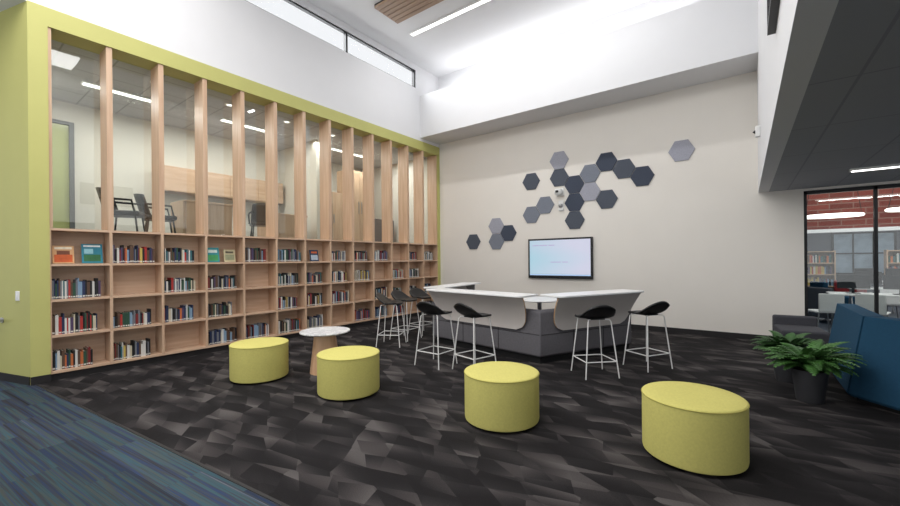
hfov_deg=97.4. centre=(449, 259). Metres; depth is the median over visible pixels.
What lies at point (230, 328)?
book
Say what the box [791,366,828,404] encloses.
pot
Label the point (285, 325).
books
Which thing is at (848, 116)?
ceiling
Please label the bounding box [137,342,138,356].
book
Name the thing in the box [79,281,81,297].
book
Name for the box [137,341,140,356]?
book
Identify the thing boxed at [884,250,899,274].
bookshelf
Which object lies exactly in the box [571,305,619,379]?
bar stool
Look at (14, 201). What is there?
wall
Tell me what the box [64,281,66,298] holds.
book
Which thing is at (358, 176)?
tall cabinet
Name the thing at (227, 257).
picture
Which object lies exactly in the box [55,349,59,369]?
book
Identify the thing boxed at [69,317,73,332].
book
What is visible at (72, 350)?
book
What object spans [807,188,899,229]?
brick wall
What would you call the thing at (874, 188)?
window
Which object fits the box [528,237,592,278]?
television
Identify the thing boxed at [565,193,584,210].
panel
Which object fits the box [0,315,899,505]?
floor
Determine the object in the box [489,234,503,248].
panel
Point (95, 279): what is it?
book
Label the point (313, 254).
book
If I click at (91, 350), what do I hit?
book
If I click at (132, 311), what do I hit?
book
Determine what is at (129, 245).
book
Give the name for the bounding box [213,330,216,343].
book
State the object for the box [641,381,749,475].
ottoman
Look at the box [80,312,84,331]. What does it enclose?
book
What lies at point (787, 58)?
wall
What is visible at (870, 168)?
diffuser
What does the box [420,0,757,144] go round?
wall
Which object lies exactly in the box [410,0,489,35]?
recessed light
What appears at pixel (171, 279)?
book
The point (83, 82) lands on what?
recessed light
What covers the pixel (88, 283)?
book
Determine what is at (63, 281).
book
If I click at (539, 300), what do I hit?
table
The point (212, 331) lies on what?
book
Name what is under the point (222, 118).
recessed light
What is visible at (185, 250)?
book
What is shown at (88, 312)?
book
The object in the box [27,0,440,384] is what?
trim
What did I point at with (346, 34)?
window
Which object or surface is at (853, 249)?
window
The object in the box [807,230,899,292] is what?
wall
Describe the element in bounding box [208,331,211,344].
book
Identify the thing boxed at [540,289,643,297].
countertop
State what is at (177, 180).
upper cabinet
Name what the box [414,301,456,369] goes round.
bar stool
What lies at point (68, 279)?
book
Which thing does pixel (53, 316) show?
book
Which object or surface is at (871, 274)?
computer monitor
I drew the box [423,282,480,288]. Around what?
countertop
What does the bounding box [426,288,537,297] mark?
countertop
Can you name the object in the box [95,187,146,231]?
office chair
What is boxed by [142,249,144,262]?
book
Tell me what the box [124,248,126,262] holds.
book
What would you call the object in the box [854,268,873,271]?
computer monitor
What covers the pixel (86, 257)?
picture
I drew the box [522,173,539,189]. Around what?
panel
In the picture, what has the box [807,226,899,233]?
trim
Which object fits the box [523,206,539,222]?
panel
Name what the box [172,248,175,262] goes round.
book
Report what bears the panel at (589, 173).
attached to the wall at (701, 239)
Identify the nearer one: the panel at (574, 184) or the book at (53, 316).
the book at (53, 316)
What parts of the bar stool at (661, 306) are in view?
leg, leg, leg, seat, leg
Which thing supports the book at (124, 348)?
in the bookcase at (125, 287)
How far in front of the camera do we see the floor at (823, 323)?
9.39 m
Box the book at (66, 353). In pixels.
[65,352,68,367]
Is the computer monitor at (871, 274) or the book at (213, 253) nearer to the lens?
the book at (213, 253)
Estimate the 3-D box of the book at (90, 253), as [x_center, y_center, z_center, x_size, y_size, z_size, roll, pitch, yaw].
[-4.971,-0.088,5.484,0.070,0.266,0.220,-1,0,37]
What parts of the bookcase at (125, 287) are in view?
shelf, shelf, shelf, shelf, shelf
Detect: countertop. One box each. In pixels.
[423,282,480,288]
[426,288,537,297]
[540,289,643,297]
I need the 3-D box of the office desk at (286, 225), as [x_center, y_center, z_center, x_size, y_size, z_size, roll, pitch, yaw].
[-3.976,-0.687,9.392,0.700,0.750,0.900,-1,0,37]
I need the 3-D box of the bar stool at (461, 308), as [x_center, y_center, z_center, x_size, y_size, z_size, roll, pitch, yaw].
[0.312,1.029,5.361,0.485,0.928,0.470,-1,0,-39]
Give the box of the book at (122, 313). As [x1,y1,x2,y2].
[120,312,124,326]
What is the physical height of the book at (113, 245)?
0.259 m
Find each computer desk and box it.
[826,291,899,325]
[848,287,882,303]
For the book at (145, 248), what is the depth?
5.90 m
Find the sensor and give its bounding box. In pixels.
[752,125,759,137]
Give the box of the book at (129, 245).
[129,245,133,262]
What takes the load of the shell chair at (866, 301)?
on the floor at (823, 323)
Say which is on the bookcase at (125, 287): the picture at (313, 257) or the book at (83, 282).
the book at (83, 282)
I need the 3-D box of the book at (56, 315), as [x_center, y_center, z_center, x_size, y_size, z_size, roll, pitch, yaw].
[-5.154,0.843,5.164,0.150,0.253,0.030,-1,0,37]
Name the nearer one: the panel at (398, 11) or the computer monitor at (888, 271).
the panel at (398, 11)
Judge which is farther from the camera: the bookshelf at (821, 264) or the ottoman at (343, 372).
the bookshelf at (821, 264)
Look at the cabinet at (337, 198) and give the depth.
10.64 m
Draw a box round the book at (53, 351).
[52,350,55,370]
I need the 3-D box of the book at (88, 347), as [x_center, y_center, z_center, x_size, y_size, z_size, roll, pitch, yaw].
[-4.962,1.307,5.414,0.140,0.240,0.025,-1,0,37]
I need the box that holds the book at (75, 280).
[73,279,77,297]
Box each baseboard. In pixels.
[0,372,50,385]
[631,324,771,339]
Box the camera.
[554,188,563,195]
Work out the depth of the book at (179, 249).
6.25 m
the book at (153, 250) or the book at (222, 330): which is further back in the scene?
the book at (222, 330)
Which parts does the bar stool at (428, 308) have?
leg, leg, seat, leg, leg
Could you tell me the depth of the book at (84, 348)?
5.36 m
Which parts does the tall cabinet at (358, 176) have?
door, door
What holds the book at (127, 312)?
on the bookcase at (125, 287)
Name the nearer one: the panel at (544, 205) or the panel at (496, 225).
the panel at (544, 205)
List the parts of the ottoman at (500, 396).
panel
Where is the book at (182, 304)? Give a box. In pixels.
[182,304,187,319]
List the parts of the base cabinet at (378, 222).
door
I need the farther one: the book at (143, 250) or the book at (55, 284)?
the book at (143, 250)
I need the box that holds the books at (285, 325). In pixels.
[278,249,432,333]
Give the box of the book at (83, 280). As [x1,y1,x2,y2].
[83,280,86,296]
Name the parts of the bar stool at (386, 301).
leg, leg, seat, leg, leg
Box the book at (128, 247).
[127,246,131,262]
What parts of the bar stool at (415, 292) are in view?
seat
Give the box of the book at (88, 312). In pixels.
[85,311,89,330]
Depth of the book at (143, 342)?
5.87 m
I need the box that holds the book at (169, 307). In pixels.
[169,307,173,321]
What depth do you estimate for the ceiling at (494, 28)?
8.91 m
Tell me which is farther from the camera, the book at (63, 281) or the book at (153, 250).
the book at (153, 250)
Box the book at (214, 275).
[214,275,217,288]
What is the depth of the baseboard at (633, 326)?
7.64 m
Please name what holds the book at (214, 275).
on the bookcase at (125, 287)
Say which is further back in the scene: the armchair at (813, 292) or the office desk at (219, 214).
the armchair at (813, 292)
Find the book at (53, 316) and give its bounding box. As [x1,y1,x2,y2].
[52,315,54,334]
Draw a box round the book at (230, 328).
[229,327,234,340]
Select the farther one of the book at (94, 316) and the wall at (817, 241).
the wall at (817, 241)
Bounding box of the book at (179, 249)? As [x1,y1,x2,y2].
[178,248,181,262]
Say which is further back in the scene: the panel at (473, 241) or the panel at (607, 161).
the panel at (473, 241)
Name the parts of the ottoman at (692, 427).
panel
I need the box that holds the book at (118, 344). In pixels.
[118,344,120,359]
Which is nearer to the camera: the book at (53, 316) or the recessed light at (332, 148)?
the book at (53, 316)
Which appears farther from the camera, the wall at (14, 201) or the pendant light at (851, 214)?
the pendant light at (851, 214)
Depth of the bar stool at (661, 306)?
5.32 m
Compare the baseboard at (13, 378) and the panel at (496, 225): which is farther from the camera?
the panel at (496, 225)
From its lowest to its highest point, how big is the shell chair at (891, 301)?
0.802 m
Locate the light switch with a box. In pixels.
[15,291,19,300]
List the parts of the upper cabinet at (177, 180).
door, door, door, door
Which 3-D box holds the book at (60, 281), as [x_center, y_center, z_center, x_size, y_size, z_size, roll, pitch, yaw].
[-5.143,0.392,5.204,0.159,0.234,0.015,-1,0,37]
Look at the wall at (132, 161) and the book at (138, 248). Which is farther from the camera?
the wall at (132, 161)
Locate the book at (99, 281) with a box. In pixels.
[98,280,100,296]
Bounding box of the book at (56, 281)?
[55,280,58,298]
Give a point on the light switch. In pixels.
(17, 293)
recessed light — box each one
[80,80,150,102]
[219,117,264,131]
[331,147,362,157]
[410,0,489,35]
[849,163,899,171]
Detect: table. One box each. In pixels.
[299,326,349,375]
[523,296,556,309]
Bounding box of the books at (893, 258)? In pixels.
[888,253,899,267]
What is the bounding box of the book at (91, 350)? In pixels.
[90,348,92,364]
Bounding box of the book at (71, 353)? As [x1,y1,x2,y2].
[71,353,72,367]
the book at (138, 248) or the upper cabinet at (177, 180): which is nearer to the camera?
the book at (138, 248)
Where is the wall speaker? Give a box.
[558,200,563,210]
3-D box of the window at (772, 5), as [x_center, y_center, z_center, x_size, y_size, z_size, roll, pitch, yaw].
[2.096,-2.020,2.539,0.050,0.600,1.200,-1,0,37]
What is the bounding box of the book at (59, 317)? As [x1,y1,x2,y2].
[58,316,61,333]
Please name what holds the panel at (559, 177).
attached to the wall at (701, 239)
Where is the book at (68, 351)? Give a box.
[66,349,70,367]
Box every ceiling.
[0,0,18,11]
[51,40,425,169]
[306,0,650,77]
[769,0,899,191]
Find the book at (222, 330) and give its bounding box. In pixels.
[219,329,223,342]
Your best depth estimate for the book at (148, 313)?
5.91 m
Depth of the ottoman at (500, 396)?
3.42 m
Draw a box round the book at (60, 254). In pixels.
[52,246,73,263]
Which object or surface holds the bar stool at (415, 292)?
on the floor at (411, 441)
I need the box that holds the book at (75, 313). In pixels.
[72,312,77,332]
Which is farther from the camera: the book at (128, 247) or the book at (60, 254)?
the book at (128, 247)
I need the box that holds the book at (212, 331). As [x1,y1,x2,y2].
[209,330,213,344]
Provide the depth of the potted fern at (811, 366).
4.00 m
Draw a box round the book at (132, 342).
[130,340,134,356]
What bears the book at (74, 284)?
on the bookcase at (125, 287)
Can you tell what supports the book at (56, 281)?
in the bookcase at (125, 287)
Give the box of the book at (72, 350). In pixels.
[71,349,74,366]
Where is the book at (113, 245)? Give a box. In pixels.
[113,245,114,262]
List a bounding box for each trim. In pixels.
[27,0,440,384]
[36,384,288,505]
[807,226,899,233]
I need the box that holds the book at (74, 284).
[73,283,75,297]
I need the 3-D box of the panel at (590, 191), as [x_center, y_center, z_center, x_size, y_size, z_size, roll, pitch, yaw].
[3.151,-1.535,8.881,0.462,0.402,0.020,-1,0,37]
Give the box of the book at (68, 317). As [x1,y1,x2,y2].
[68,317,69,332]
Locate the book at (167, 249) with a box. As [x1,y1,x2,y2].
[166,248,171,262]
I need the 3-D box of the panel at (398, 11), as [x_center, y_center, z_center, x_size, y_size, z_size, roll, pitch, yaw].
[-0.158,-5.259,7.544,3.000,0.080,0.680,-1,0,37]
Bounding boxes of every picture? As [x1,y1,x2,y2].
[54,247,71,248]
[54,255,72,261]
[57,251,69,254]
[84,249,92,253]
[84,255,100,260]
[208,255,217,260]
[225,255,233,259]
[311,255,317,259]
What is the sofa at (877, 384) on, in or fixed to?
on the floor at (411, 441)
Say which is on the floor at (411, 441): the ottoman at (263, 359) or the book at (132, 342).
the ottoman at (263, 359)
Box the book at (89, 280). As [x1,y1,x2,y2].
[88,280,91,296]
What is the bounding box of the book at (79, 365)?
[77,349,80,366]
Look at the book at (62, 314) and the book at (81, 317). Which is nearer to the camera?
the book at (62, 314)
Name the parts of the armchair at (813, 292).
backrest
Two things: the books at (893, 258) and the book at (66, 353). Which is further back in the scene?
the books at (893, 258)
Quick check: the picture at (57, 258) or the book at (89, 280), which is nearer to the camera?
the picture at (57, 258)
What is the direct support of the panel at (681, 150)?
attached to the wall at (701, 239)
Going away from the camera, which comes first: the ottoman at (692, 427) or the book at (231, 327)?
the ottoman at (692, 427)
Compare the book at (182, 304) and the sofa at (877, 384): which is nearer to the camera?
the sofa at (877, 384)
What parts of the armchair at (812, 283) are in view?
backrest, seat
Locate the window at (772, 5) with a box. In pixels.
[767,0,779,35]
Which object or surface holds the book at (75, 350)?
in the bookcase at (125, 287)
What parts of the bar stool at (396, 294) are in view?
seat, leg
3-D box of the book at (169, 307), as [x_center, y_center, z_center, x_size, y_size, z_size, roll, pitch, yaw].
[-4.375,0.855,6.202,0.140,0.214,0.015,-1,0,37]
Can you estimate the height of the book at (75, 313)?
0.258 m
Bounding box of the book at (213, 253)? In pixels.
[208,248,219,261]
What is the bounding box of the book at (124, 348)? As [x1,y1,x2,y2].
[123,345,125,358]
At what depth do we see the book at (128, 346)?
5.72 m
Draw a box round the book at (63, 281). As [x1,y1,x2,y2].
[63,281,64,298]
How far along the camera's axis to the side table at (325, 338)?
5.23 m
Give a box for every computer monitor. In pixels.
[837,275,869,293]
[853,272,881,287]
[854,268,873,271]
[883,275,899,294]
[885,268,899,274]
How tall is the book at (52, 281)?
0.242 m
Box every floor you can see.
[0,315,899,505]
[816,306,899,332]
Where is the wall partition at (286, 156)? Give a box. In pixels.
[279,139,319,238]
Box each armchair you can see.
[772,314,829,346]
[808,287,845,318]
[810,281,854,303]
[834,280,866,292]
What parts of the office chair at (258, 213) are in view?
armrest, seat, backrest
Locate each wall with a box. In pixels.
[0,1,29,376]
[11,0,438,146]
[52,99,362,236]
[374,0,899,335]
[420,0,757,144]
[757,0,838,192]
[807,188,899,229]
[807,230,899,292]
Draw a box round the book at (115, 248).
[115,248,118,262]
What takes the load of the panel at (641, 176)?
attached to the wall at (701, 239)
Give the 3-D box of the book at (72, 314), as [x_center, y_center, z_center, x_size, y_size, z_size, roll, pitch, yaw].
[-5.067,0.846,5.307,0.176,0.245,0.015,-1,0,37]
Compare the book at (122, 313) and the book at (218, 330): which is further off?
the book at (218, 330)
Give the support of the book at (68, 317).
on the bookcase at (125, 287)
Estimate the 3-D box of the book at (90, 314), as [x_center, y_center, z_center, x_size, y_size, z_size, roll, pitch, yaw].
[-4.962,0.858,5.435,0.154,0.218,0.015,-1,0,37]
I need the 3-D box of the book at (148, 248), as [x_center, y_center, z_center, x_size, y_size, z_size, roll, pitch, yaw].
[-4.565,-0.072,5.979,0.165,0.231,0.018,-1,0,37]
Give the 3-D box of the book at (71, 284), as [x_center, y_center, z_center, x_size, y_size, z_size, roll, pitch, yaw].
[-5.075,0.406,5.279,0.147,0.205,0.021,-1,0,37]
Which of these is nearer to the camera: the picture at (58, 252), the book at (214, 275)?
the picture at (58, 252)
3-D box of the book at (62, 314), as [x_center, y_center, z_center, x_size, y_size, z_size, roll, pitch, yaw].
[-5.120,0.837,5.221,0.161,0.264,0.012,-1,0,37]
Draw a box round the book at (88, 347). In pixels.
[85,346,90,364]
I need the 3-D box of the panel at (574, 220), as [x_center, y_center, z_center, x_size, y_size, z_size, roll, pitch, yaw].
[2.870,-0.918,9.095,0.462,0.402,0.020,-1,0,37]
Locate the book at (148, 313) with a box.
[145,312,149,324]
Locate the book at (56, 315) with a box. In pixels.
[54,314,58,334]
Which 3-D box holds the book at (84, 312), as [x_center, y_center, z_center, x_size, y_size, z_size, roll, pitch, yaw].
[-5.003,0.844,5.399,0.180,0.248,0.018,-1,0,37]
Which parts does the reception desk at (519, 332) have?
counter panel, counter panel, counter panel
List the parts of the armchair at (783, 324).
backrest, seat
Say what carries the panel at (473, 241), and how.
attached to the wall at (701, 239)
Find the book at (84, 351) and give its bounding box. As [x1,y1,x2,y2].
[83,350,85,365]
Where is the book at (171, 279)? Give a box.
[167,278,173,291]
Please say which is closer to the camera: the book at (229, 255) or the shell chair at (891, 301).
the book at (229, 255)
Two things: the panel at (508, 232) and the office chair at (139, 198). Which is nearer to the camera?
the office chair at (139, 198)
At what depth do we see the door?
7.44 m
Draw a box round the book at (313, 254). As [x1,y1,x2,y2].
[309,250,318,260]
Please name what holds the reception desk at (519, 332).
on the floor at (411, 441)
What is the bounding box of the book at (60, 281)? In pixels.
[60,281,61,298]
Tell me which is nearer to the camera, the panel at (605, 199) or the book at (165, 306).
the book at (165, 306)
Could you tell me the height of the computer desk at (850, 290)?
0.737 m
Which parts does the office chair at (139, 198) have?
backrest, armrest, seat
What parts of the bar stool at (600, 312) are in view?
leg, leg, seat, leg, leg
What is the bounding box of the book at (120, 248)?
[119,247,122,262]
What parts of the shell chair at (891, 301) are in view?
backrest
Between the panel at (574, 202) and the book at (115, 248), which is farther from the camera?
the panel at (574, 202)
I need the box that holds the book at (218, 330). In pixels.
[214,329,220,342]
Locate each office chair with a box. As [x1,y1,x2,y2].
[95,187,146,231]
[133,194,176,232]
[248,203,265,235]
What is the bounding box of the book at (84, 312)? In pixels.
[84,312,86,330]
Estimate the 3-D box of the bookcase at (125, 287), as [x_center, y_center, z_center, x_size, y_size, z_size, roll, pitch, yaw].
[-2.845,0.547,8.300,0.309,1.960,7.930,-1,0,37]
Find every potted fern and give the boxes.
[751,330,814,382]
[759,339,867,404]
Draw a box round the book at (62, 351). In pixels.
[59,349,64,368]
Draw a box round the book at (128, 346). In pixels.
[127,344,129,358]
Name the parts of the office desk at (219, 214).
panel, panel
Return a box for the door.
[52,119,74,228]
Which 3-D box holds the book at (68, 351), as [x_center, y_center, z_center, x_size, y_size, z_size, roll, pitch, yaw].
[-5.088,1.308,5.266,0.163,0.241,0.018,-1,0,37]
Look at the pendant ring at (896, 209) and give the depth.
7.73 m
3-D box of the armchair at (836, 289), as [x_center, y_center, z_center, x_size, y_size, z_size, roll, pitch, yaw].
[11.720,0.989,11.526,0.780,0.803,0.660,-1,0,-39]
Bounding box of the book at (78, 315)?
[78,315,79,331]
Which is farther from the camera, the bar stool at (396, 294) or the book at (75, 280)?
the bar stool at (396, 294)
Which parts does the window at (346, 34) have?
rail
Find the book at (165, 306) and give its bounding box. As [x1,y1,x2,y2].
[164,305,168,321]
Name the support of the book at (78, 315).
on the bookcase at (125, 287)
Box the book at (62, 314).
[61,313,64,333]
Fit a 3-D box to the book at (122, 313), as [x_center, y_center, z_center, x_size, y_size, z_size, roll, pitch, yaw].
[-4.743,0.864,5.716,0.137,0.201,0.030,-1,0,37]
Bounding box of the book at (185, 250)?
[184,249,187,261]
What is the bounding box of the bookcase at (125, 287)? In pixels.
[50,228,437,380]
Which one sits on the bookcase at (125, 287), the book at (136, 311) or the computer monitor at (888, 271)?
the book at (136, 311)
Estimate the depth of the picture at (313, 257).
8.29 m
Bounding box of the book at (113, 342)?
[113,342,117,359]
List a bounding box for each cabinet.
[164,165,282,204]
[332,192,342,239]
[337,170,362,240]
[375,219,393,241]
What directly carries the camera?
attached to the wall at (701, 239)
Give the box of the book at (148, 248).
[147,247,150,262]
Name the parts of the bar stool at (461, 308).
leg, seat, leg, leg, leg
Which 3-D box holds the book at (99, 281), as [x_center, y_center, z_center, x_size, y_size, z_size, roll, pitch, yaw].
[-4.912,0.396,5.513,0.158,0.221,0.025,-1,0,37]
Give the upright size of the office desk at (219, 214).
0.850 m
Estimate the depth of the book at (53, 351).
5.09 m
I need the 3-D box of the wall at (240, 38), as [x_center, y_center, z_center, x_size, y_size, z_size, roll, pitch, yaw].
[-4.644,-1.855,5.964,0.350,6.800,14.020,-1,0,37]
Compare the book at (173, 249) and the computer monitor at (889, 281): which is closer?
the book at (173, 249)
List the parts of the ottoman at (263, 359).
panel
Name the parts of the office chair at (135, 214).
backrest, leg, armrest, armrest, seat, leg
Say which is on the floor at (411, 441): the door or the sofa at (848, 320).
the sofa at (848, 320)
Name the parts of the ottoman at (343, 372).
panel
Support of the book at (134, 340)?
in the bookcase at (125, 287)
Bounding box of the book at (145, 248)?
[141,247,146,262]
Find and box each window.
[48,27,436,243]
[245,0,414,86]
[767,0,779,35]
[804,183,899,315]
[831,231,896,274]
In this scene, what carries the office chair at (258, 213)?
on the floor
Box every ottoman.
[229,337,288,383]
[316,346,379,399]
[464,361,538,431]
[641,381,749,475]
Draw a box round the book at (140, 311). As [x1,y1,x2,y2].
[140,311,144,324]
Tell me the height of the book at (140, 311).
0.191 m
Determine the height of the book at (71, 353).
0.183 m
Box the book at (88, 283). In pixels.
[87,281,89,296]
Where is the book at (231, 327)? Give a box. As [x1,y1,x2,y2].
[231,327,236,340]
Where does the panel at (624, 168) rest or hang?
attached to the wall at (701, 239)
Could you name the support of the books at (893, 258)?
on the bookshelf at (891, 257)
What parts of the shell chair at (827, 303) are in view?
seat, leg, backrest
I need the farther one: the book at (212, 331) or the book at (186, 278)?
the book at (212, 331)
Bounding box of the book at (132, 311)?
[130,310,135,325]
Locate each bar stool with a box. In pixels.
[376,292,405,347]
[390,290,421,341]
[408,287,432,335]
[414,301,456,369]
[452,303,495,368]
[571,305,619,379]
[623,301,672,371]
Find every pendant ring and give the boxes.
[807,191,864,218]
[885,188,899,211]
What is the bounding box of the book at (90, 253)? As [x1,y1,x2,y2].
[81,244,102,262]
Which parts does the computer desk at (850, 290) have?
leg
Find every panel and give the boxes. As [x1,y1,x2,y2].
[374,0,443,23]
[466,234,480,248]
[488,218,503,233]
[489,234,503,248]
[500,225,516,240]
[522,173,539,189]
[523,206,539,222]
[536,196,553,213]
[550,151,568,169]
[550,168,568,186]
[564,175,583,193]
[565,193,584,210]
[565,211,584,228]
[580,164,599,182]
[580,182,600,200]
[596,152,617,171]
[596,190,617,208]
[613,159,635,178]
[630,166,654,185]
[668,139,694,161]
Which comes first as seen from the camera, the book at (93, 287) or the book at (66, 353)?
the book at (66, 353)
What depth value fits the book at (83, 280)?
5.35 m
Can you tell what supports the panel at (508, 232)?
attached to the wall at (701, 239)
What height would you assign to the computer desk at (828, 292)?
0.737 m
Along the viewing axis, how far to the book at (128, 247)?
5.75 m
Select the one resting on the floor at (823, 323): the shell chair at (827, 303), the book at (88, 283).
the shell chair at (827, 303)
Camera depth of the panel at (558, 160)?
9.29 m
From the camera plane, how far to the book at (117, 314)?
5.64 m
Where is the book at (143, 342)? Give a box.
[140,340,145,355]
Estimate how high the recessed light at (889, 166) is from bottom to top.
0.038 m
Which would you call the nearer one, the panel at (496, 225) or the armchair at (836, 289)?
the panel at (496, 225)
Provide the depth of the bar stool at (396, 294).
7.60 m
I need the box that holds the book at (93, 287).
[92,281,94,296]
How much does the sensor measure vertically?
0.160 m
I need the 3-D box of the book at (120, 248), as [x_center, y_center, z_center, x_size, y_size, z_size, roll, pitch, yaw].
[-4.759,-0.068,5.701,0.145,0.225,0.018,-1,0,37]
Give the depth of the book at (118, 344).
5.64 m
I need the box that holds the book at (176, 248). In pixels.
[176,248,177,262]
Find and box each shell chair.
[808,294,843,332]
[855,294,890,316]
[880,288,899,317]
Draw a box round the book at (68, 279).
[68,279,69,297]
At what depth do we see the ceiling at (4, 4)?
4.96 m
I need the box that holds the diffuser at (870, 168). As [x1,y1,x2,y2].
[852,166,899,171]
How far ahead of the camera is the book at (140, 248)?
5.84 m
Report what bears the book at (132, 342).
in the bookcase at (125, 287)
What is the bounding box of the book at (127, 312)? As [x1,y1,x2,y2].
[124,311,129,326]
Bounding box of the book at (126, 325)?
[123,312,127,326]
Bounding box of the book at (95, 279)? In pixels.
[94,278,97,296]
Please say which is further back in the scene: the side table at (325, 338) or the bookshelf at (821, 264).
the bookshelf at (821, 264)
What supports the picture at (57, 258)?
attached to the book at (60, 254)
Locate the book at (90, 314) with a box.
[90,314,91,330]
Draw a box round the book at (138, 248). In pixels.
[138,248,139,262]
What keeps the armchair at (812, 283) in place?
on the floor at (823, 323)
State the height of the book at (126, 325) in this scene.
0.202 m
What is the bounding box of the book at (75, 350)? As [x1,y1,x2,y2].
[73,349,77,366]
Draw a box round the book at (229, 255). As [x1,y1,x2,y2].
[223,250,235,261]
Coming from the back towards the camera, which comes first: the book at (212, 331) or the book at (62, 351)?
the book at (212, 331)
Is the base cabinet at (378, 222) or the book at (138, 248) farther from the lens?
the base cabinet at (378, 222)
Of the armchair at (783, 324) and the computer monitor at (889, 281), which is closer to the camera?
the armchair at (783, 324)
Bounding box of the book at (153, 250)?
[152,249,154,262]
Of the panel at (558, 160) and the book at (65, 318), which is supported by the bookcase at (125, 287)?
the book at (65, 318)
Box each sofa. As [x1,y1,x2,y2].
[828,303,883,400]
[849,316,899,413]
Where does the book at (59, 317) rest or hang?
in the bookcase at (125, 287)
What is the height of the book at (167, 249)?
0.234 m
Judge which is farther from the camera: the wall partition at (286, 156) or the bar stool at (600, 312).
the wall partition at (286, 156)
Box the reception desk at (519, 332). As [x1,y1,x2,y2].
[423,282,643,363]
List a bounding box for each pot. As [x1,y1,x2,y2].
[772,354,792,382]
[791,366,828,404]
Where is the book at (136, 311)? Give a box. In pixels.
[135,310,139,324]
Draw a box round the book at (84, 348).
[83,347,87,364]
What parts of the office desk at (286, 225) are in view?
panel, panel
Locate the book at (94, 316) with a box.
[93,315,95,330]
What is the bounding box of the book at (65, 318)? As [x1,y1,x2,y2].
[65,318,66,333]
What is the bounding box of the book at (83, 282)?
[81,281,84,297]
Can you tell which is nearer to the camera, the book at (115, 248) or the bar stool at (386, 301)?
the book at (115, 248)
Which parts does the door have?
frame, frame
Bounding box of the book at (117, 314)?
[115,312,119,327]
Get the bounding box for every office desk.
[170,200,232,234]
[257,213,307,237]
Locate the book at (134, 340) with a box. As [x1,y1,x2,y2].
[134,340,136,356]
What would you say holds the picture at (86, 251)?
attached to the book at (90, 253)
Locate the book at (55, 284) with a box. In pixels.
[55,284,56,298]
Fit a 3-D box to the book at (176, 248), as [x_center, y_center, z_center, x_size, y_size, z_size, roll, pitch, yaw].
[-4.348,-0.076,6.256,0.136,0.235,0.025,-1,0,37]
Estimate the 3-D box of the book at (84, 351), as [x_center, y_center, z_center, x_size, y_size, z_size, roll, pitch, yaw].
[-4.995,1.330,5.383,0.156,0.194,0.030,-1,0,37]
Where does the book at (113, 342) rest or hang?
in the bookcase at (125, 287)
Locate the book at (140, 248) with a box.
[140,248,141,262]
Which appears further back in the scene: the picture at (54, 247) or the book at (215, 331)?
the book at (215, 331)
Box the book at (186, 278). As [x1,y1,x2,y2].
[185,277,190,290]
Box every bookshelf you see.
[807,250,835,289]
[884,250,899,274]
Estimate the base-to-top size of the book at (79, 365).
0.210 m
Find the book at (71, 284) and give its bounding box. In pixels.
[70,283,72,297]
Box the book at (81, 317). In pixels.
[79,315,82,331]
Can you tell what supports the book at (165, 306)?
on the bookcase at (125, 287)
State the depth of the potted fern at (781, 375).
4.75 m
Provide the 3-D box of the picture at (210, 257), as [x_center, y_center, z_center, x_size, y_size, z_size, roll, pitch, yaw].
[-4.024,-0.037,6.712,0.017,0.099,0.160,-1,0,37]
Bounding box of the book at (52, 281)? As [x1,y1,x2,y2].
[52,281,53,298]
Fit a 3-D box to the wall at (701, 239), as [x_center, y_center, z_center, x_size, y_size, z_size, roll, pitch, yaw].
[4.237,-1.941,8.205,21.000,6.800,0.200,-1,0,37]
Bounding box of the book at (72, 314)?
[71,313,74,332]

